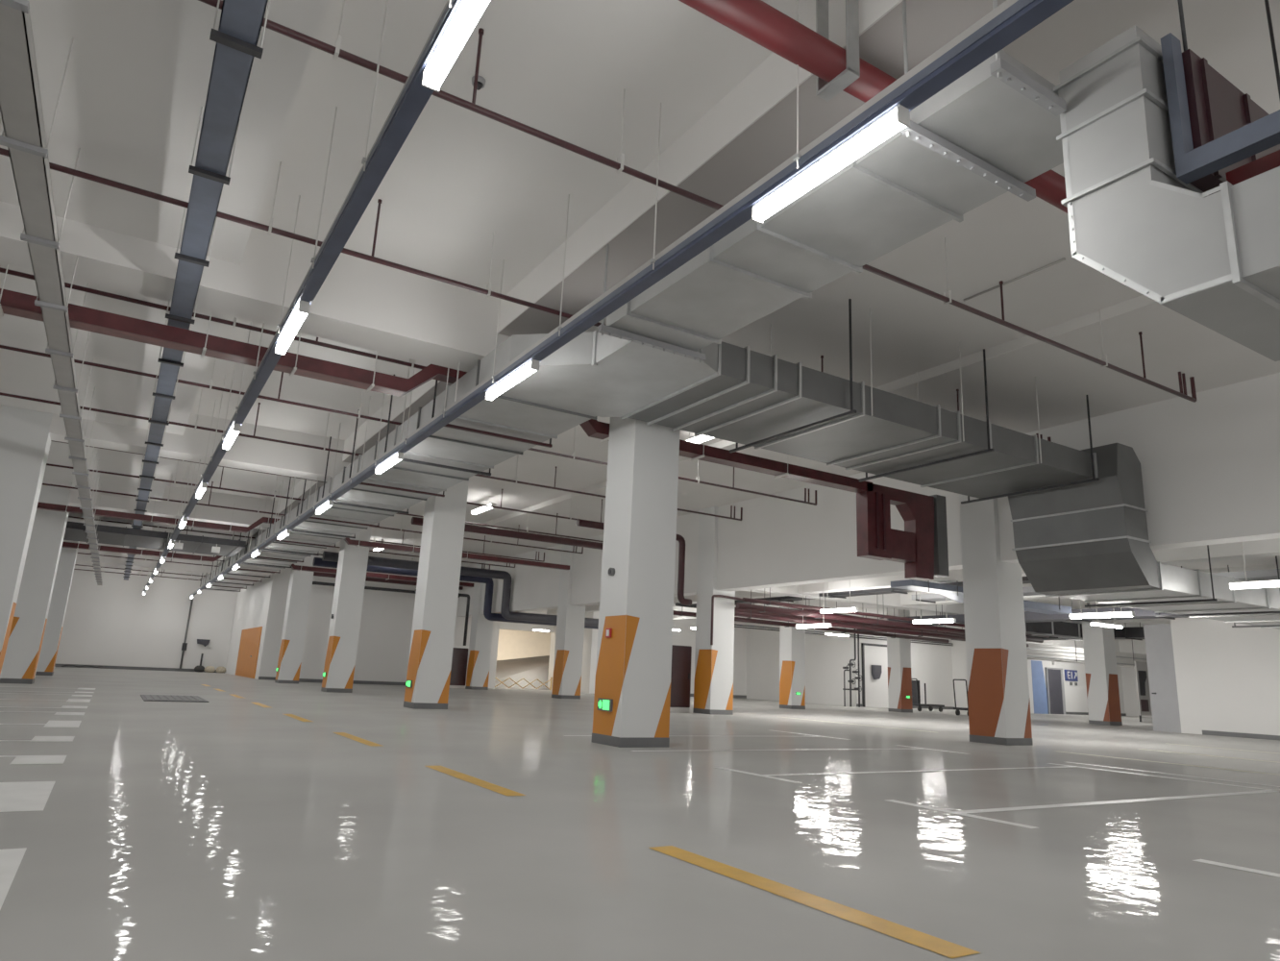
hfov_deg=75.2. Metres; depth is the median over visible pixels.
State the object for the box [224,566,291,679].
wall
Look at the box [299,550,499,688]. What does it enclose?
wall
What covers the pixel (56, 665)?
baseboard
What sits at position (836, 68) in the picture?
pipe
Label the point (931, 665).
wall
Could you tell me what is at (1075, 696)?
wall
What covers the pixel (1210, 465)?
wall
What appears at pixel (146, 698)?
trench cover
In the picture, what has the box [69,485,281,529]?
ceiling beam
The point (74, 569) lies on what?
pipe
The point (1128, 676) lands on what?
wall
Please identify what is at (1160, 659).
door
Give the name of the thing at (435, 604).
column
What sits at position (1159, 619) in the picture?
ceiling beam
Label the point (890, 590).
tray
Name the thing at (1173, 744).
bay marking
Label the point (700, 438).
ceiling light
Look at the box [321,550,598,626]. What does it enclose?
drain pipe
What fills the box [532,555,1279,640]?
ceiling
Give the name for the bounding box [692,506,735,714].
column
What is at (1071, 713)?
baseboard
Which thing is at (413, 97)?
lighting trunking
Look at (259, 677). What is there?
baseboard
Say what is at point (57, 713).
bay marking
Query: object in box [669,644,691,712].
door
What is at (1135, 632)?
tray
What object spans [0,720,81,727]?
bay marking
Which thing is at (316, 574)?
pipe
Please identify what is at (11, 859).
bay marking
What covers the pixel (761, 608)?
pipe
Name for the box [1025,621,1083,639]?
duct
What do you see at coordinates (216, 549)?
junction box
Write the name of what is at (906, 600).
ceiling beam
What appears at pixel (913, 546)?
tray
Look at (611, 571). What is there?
call sounder
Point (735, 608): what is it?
pipe
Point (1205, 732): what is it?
baseboard
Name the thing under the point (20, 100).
cable tray
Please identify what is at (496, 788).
lane dash
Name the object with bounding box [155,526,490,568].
pipe
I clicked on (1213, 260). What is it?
duct
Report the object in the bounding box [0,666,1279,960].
floor
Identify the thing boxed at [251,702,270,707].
lane dash
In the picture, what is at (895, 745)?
bay marking
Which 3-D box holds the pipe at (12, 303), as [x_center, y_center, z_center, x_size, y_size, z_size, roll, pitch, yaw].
[-6.465,-2.082,8.501,24.800,0.760,0.320,11,-15,-30]
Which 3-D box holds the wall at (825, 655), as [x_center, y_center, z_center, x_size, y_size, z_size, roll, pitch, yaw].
[7.465,8.575,39.499,0.200,3.800,7.300,11,-15,-30]
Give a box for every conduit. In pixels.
[734,623,953,644]
[734,625,953,645]
[963,257,1065,301]
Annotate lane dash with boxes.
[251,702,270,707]
[283,713,312,721]
[333,732,381,745]
[425,765,526,795]
[649,845,979,958]
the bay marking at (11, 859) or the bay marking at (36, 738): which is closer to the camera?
the bay marking at (11, 859)
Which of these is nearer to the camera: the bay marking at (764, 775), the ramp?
the bay marking at (764, 775)
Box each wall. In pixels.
[55,566,237,669]
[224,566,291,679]
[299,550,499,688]
[456,372,1279,616]
[496,611,599,693]
[672,618,746,695]
[745,622,853,706]
[852,628,953,706]
[951,628,1125,713]
[1031,660,1048,713]
[1118,640,1152,717]
[1170,616,1279,735]
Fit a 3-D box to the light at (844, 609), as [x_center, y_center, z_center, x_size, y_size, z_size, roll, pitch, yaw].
[5.156,2.891,21.575,0.104,1.052,1.250,11,-15,-30]
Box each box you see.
[173,540,183,549]
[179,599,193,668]
[196,639,210,646]
[211,543,220,553]
[871,664,882,679]
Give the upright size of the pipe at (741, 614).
1.308 m
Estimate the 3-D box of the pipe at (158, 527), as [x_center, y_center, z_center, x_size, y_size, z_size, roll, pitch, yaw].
[-16.013,0.919,25.232,26.524,0.734,0.072,11,-15,-30]
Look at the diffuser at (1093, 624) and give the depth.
21.21 m
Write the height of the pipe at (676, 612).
1.138 m
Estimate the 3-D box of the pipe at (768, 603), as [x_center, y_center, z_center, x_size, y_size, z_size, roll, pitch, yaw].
[8.327,3.830,25.084,13.251,0.988,0.140,11,-15,-30]
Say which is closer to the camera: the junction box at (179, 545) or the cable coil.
the junction box at (179, 545)
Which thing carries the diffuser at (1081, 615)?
attached to the light at (1120, 613)
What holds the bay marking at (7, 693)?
on the floor
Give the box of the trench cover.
[140,694,208,702]
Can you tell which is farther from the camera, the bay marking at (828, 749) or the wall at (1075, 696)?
the wall at (1075, 696)
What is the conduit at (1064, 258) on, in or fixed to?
attached to the ceiling at (561, 69)
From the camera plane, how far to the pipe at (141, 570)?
39.77 m
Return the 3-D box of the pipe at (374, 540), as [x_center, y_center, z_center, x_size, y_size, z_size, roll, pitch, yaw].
[-14.638,0.473,23.071,26.524,0.734,0.072,11,-15,-30]
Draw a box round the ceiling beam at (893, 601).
[740,585,1144,627]
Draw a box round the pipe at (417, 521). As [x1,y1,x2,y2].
[411,516,603,549]
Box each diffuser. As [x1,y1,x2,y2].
[179,519,186,528]
[471,503,492,514]
[796,623,828,628]
[820,608,855,613]
[825,633,848,636]
[912,618,952,623]
[1069,612,1132,618]
[1090,622,1122,628]
[1229,580,1279,589]
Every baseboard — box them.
[54,664,216,672]
[258,676,275,680]
[298,678,406,685]
[689,693,954,709]
[1065,712,1126,715]
[1202,730,1279,739]
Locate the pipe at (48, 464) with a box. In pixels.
[46,461,603,541]
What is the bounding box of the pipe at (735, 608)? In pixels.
[734,601,965,637]
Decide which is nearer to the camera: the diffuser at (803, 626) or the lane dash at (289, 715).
the lane dash at (289, 715)
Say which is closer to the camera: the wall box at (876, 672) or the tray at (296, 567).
the tray at (296, 567)
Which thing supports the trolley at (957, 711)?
on the floor
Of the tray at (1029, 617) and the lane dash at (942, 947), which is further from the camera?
the tray at (1029, 617)
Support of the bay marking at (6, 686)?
on the floor
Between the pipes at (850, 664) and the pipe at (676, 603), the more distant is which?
the pipes at (850, 664)
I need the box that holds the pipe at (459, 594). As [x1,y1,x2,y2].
[414,589,469,645]
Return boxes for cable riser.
[931,494,949,577]
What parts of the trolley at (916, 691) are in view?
handle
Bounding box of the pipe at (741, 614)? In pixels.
[734,590,1028,647]
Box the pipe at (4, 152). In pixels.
[0,147,1051,442]
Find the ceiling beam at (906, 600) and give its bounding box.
[672,563,1279,619]
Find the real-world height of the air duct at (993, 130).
1.380 m
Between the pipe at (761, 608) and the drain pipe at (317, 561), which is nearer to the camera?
the pipe at (761, 608)
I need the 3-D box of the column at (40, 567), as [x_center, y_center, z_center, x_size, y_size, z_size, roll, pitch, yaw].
[-15.491,2.646,21.310,0.732,4.960,0.732,11,-15,-30]
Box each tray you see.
[0,0,105,585]
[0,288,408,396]
[36,482,570,569]
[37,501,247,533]
[61,541,214,561]
[61,541,474,587]
[123,0,270,580]
[294,565,474,587]
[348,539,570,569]
[590,420,873,492]
[691,576,1030,605]
[856,483,934,580]
[886,598,1189,625]
[887,607,1189,625]
[911,566,1279,603]
[951,622,1144,641]
[1177,0,1279,195]
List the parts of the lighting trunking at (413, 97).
tube light, tube light, hanger rod, hanger rod, tube light, hanger rod, hanger rod, hanger rod, tube light, hanger rod, hanger rod, hanger rod, tube light, hanger rod, hanger rod, tube light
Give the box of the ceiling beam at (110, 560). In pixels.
[75,548,219,573]
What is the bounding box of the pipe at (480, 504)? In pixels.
[50,440,603,522]
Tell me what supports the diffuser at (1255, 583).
attached to the light at (1270, 582)
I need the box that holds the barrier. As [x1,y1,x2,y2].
[494,677,552,689]
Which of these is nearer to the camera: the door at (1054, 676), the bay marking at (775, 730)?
the bay marking at (775, 730)
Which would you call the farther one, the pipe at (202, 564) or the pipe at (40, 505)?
the pipe at (202, 564)
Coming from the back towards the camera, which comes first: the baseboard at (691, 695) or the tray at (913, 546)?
the baseboard at (691, 695)
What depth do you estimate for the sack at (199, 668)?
44.57 m
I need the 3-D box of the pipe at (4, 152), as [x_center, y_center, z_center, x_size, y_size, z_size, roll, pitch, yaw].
[-4.443,-2.826,7.054,26.526,0.734,0.072,11,-15,-30]
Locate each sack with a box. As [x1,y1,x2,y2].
[194,664,204,672]
[204,665,215,672]
[216,666,225,672]
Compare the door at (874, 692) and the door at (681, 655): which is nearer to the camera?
the door at (681, 655)
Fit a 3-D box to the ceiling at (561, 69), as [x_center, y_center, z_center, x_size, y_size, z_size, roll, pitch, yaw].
[-11.540,-0.900,18.888,27.300,0.300,61.300,11,-15,-30]
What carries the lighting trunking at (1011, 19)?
hanging from the ceiling at (561, 69)
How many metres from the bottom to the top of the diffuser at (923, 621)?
0.080 m
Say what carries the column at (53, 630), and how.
on the floor
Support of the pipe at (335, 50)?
hanging from the ceiling at (561, 69)
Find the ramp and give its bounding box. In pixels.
[494,655,549,689]
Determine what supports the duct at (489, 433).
hanging from the ceiling at (561, 69)
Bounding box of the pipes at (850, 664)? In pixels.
[842,628,861,707]
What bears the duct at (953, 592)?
hanging from the ceiling at (1264, 560)
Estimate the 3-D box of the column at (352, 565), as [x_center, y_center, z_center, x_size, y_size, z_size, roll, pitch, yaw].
[-8.894,3.612,25.309,0.732,5.500,0.732,11,-15,-30]
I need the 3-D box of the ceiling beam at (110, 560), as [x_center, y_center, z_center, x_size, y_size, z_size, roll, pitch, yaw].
[-25.944,2.680,34.862,20.210,0.960,0.680,11,-15,-30]
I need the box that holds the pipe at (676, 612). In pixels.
[673,601,949,642]
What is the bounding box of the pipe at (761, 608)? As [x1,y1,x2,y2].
[735,594,1043,642]
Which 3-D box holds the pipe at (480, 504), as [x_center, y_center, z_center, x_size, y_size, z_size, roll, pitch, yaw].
[-10.273,-0.939,16.213,26.524,0.734,0.072,11,-15,-30]
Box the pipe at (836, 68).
[678,0,1067,213]
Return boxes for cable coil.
[61,664,102,667]
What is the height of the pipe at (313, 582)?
0.135 m
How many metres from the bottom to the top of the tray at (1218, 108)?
2.000 m
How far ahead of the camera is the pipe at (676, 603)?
24.40 m
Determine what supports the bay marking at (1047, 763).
on the floor
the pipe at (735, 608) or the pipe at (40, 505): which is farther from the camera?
the pipe at (735, 608)
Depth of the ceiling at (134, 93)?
7.01 m
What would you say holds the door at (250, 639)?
in the wall at (263, 603)
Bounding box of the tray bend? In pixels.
[1160,32,1279,184]
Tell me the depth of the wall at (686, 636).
41.89 m
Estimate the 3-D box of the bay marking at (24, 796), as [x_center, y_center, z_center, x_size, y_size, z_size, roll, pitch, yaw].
[-5.913,1.495,3.719,5.420,0.001,1.250,11,-15,-30]
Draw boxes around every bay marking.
[0,698,90,702]
[0,705,87,708]
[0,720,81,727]
[0,736,74,741]
[0,755,66,763]
[0,781,55,812]
[0,847,26,909]
[4,711,85,714]
[5,686,95,689]
[6,692,92,696]
[23,690,94,692]
[564,735,676,736]
[632,748,900,751]
[713,765,1071,783]
[774,730,850,739]
[783,716,933,732]
[886,789,1279,828]
[894,744,963,753]
[1047,763,1279,790]
[1060,751,1279,775]
[1069,762,1279,787]
[1137,748,1274,762]
[1173,743,1276,753]
[1193,859,1279,877]
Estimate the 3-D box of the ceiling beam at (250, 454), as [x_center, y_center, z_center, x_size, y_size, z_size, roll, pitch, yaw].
[-12.614,-1.635,13.917,20.210,0.960,0.680,11,-15,-30]
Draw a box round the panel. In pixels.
[1133,661,1152,721]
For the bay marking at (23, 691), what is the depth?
17.46 m
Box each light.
[470,497,496,514]
[532,628,549,631]
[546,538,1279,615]
[685,432,714,443]
[795,584,831,628]
[819,579,858,613]
[825,613,848,636]
[912,590,956,623]
[1069,600,1134,618]
[1090,602,1122,628]
[1228,541,1279,590]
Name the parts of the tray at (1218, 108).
hanger rod, hanger rod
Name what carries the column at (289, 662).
on the floor
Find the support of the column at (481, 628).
on the floor
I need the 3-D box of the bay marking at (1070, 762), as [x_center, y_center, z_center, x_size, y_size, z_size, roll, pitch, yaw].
[6.644,3.480,9.707,0.100,0.001,3.500,11,-15,-30]
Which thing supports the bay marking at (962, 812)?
on the floor
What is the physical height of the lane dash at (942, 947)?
0.001 m
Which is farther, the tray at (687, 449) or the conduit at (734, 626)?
the conduit at (734, 626)
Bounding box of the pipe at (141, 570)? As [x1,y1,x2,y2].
[74,564,205,576]
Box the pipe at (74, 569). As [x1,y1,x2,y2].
[73,568,200,580]
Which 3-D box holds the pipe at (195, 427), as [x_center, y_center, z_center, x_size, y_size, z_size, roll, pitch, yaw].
[-8.713,-1.444,13.761,26.524,0.734,0.072,11,-15,-30]
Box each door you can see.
[235,626,262,678]
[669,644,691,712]
[861,642,888,707]
[1044,666,1066,713]
[1143,623,1181,733]
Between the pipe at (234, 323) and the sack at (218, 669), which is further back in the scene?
the sack at (218, 669)
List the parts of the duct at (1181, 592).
hanger rod, hanger rod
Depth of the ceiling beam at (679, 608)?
31.48 m
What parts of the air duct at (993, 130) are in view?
hanger rod, hanger rod, hanger rod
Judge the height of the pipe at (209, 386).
0.734 m
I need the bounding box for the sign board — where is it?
[1063,669,1078,681]
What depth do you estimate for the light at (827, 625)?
22.69 m
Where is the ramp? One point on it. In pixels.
(529, 669)
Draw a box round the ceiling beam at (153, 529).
[151,524,240,540]
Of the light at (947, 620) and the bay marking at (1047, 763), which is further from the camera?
the light at (947, 620)
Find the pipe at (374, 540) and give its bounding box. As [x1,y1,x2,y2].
[369,527,544,562]
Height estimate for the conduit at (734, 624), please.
0.050 m
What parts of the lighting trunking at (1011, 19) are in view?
tube light, tube light, hanger rod, tube light, tube light, hanger rod, hanger rod, hanger rod, tube light, hanger rod, hanger rod, hanger rod, tube light, hanger rod, hanger rod, hanger rod, tube light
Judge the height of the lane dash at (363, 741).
0.001 m
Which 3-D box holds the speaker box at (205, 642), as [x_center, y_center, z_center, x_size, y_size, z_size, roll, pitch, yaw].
[-23.876,8.882,45.393,0.650,0.400,0.200,11,-15,-30]
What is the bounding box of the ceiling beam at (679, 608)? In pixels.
[673,605,956,629]
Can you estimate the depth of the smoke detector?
6.54 m
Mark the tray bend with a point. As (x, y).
(1192, 164)
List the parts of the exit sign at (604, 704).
lit panel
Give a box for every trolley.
[911,678,944,712]
[953,678,968,715]
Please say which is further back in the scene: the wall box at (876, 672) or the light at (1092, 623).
the wall box at (876, 672)
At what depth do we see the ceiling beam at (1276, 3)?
4.54 m
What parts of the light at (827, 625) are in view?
hanger rod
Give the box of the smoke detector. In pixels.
[471,75,485,90]
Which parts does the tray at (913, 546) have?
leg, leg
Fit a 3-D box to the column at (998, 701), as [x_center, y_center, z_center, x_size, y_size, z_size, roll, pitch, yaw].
[6.457,1.981,15.203,0.732,5.420,0.732,11,-15,-30]
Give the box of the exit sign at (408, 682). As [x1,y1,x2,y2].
[405,679,412,687]
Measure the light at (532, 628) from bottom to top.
0.070 m
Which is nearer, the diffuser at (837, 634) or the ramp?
the diffuser at (837, 634)
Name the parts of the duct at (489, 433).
hanger rod, hanger rod, hanger rod, hanger rod, hanger rod, hanger rod, hanger rod, hanger rod, hanger rod, hanger rod, hanger rod, hanger rod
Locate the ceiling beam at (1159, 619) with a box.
[936,617,1170,627]
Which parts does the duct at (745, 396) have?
hanger rod, hanger rod, hanger rod, hanger rod, hanger rod, hanger rod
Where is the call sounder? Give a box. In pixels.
[608,567,615,576]
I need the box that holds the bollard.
[199,653,203,672]
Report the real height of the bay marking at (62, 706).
0.001 m
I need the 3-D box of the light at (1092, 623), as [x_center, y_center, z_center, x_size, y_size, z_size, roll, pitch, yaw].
[11.976,3.199,21.401,1.250,1.120,0.100,11,-15,-30]
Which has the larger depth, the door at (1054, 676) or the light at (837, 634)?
the door at (1054, 676)
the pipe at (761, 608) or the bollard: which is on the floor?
the bollard
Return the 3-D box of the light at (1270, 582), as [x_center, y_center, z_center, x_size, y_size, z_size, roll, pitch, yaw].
[9.481,1.004,12.444,0.104,1.172,1.250,11,-15,-30]
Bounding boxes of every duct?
[63,520,246,557]
[196,358,597,591]
[478,298,1099,504]
[597,0,1066,363]
[890,579,1071,614]
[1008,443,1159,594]
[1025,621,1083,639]
[1026,640,1146,667]
[1045,544,1279,629]
[1053,24,1279,361]
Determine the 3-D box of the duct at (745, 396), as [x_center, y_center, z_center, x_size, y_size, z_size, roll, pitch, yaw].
[2.628,-1.209,11.354,9.180,1.480,2.520,11,-15,-30]
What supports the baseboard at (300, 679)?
attached to the wall at (385, 627)
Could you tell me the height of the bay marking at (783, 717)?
0.001 m
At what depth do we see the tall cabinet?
35.83 m
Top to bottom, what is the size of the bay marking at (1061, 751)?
0.001 m
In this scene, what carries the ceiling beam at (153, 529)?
attached to the ceiling at (561, 69)
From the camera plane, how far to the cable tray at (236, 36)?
6.36 m
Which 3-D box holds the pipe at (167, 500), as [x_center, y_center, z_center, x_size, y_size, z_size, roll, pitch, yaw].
[-13.104,-0.023,20.660,26.524,0.734,0.072,11,-15,-30]
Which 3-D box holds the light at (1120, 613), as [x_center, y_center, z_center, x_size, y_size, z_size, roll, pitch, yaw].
[9.162,2.058,16.596,0.104,1.352,1.250,11,-15,-30]
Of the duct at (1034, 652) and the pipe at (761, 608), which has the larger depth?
the duct at (1034, 652)
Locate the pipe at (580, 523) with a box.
[576,518,691,605]
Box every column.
[0,405,52,676]
[0,486,71,684]
[35,540,79,675]
[274,552,316,684]
[320,526,371,692]
[403,480,468,709]
[465,562,492,689]
[551,544,585,699]
[590,417,679,747]
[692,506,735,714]
[779,600,805,709]
[886,609,912,713]
[959,493,1033,745]
[1081,607,1122,725]
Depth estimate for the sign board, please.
40.09 m
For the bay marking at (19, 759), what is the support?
on the floor
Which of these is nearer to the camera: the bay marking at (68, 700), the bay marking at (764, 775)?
the bay marking at (764, 775)
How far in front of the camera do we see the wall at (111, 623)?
44.22 m
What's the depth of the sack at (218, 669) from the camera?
45.01 m
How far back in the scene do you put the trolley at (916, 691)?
33.36 m
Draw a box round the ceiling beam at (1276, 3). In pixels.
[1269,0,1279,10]
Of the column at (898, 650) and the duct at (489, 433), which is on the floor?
the column at (898, 650)
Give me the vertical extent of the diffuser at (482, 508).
0.080 m
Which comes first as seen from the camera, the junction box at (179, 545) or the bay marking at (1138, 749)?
the bay marking at (1138, 749)
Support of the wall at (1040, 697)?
attached to the wall at (1075, 696)
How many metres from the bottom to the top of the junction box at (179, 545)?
0.250 m
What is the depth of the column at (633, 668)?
10.91 m
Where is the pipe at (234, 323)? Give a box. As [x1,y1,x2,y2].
[0,267,793,456]
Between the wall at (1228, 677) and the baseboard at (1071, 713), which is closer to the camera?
the wall at (1228, 677)
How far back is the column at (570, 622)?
28.73 m
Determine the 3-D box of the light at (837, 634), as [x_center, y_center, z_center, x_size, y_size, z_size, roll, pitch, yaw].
[8.069,5.880,34.002,1.250,0.920,0.100,11,-15,-30]
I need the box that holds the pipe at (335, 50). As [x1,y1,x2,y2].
[197,0,1196,402]
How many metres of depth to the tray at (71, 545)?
28.76 m
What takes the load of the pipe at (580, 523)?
attached to the column at (713, 685)
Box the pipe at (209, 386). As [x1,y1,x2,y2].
[0,344,816,505]
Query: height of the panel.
2.300 m
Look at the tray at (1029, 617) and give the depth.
23.18 m
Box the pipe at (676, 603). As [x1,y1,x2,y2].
[675,602,916,617]
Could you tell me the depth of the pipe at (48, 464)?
19.87 m
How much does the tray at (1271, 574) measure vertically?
0.490 m
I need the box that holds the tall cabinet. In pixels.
[449,647,468,689]
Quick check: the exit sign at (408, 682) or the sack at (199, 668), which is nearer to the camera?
the exit sign at (408, 682)
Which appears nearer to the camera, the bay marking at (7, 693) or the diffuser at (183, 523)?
the bay marking at (7, 693)
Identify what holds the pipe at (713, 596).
attached to the column at (713, 685)
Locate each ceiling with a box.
[0,0,327,573]
[146,0,1279,566]
[198,0,1006,579]
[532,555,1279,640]
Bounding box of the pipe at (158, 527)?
[68,516,515,567]
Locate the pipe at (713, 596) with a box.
[710,594,858,644]
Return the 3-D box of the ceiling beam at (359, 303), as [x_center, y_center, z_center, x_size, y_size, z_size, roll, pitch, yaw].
[-8.170,-3.073,6.935,20.210,0.960,0.680,11,-15,-30]
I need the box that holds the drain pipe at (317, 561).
[312,557,598,629]
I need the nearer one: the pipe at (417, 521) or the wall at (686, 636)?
the pipe at (417, 521)
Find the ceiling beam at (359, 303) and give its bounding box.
[0,200,598,371]
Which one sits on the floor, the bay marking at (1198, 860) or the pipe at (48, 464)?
the bay marking at (1198, 860)
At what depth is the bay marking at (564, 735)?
11.87 m
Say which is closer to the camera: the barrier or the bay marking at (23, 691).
the bay marking at (23, 691)
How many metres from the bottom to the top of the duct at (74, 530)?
0.250 m
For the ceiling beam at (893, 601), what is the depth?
25.27 m
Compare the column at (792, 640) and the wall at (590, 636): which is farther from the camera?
the wall at (590, 636)
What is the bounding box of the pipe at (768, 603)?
[742,588,1049,638]
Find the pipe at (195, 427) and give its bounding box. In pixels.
[0,388,742,520]
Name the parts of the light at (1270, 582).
hanger rod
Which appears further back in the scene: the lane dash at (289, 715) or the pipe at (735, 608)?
the pipe at (735, 608)
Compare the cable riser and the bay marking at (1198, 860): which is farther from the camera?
the cable riser
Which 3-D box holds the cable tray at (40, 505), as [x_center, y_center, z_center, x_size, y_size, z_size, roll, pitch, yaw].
[-13.548,0.557,21.100,26.400,0.760,0.260,11,-15,-30]
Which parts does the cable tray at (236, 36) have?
hanger rod, hanger rod, hanger rod, hanger rod, hanger rod, hanger rod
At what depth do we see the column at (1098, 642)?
27.23 m
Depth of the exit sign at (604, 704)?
10.64 m
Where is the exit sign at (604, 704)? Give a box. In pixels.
[597,697,613,711]
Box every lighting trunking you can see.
[142,0,490,592]
[190,0,1074,596]
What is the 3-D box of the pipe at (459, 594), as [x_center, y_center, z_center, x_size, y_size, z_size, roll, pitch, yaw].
[-8.532,5.883,35.587,2.470,2.218,0.139,11,-15,-30]
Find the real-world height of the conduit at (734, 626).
0.050 m
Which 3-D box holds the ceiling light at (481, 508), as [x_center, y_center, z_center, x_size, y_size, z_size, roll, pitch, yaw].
[-4.392,0.674,23.414,0.166,0.352,1.500,11,-15,-30]
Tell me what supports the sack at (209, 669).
on the floor
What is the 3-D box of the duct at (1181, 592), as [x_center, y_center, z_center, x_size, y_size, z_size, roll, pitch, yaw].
[12.604,2.188,16.522,12.400,1.330,2.120,11,-15,-30]
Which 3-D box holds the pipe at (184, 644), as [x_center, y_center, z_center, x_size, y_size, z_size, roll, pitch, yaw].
[-24.578,8.299,45.042,0.220,3.690,0.220,11,-15,-30]
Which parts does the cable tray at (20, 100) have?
hanger rod, hanger rod, hanger rod, hanger rod, hanger rod, hanger rod, hanger rod, hanger rod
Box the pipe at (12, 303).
[0,264,873,492]
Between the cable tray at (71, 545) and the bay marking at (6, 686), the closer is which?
the bay marking at (6, 686)
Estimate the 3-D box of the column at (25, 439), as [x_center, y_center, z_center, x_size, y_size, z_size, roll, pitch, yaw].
[-11.047,1.207,14.328,0.732,4.960,0.732,11,-15,-30]
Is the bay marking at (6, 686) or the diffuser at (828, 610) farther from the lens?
the diffuser at (828, 610)
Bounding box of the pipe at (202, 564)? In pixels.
[77,550,218,566]
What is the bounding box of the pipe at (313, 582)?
[312,581,459,597]
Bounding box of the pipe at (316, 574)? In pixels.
[313,571,463,590]
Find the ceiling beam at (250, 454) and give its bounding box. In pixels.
[0,405,350,482]
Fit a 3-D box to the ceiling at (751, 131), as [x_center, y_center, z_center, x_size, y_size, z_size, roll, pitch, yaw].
[-7.977,0.078,20.714,0.600,0.468,60.900,11,-15,-30]
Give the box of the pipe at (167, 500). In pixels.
[42,474,583,554]
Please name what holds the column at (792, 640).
on the floor

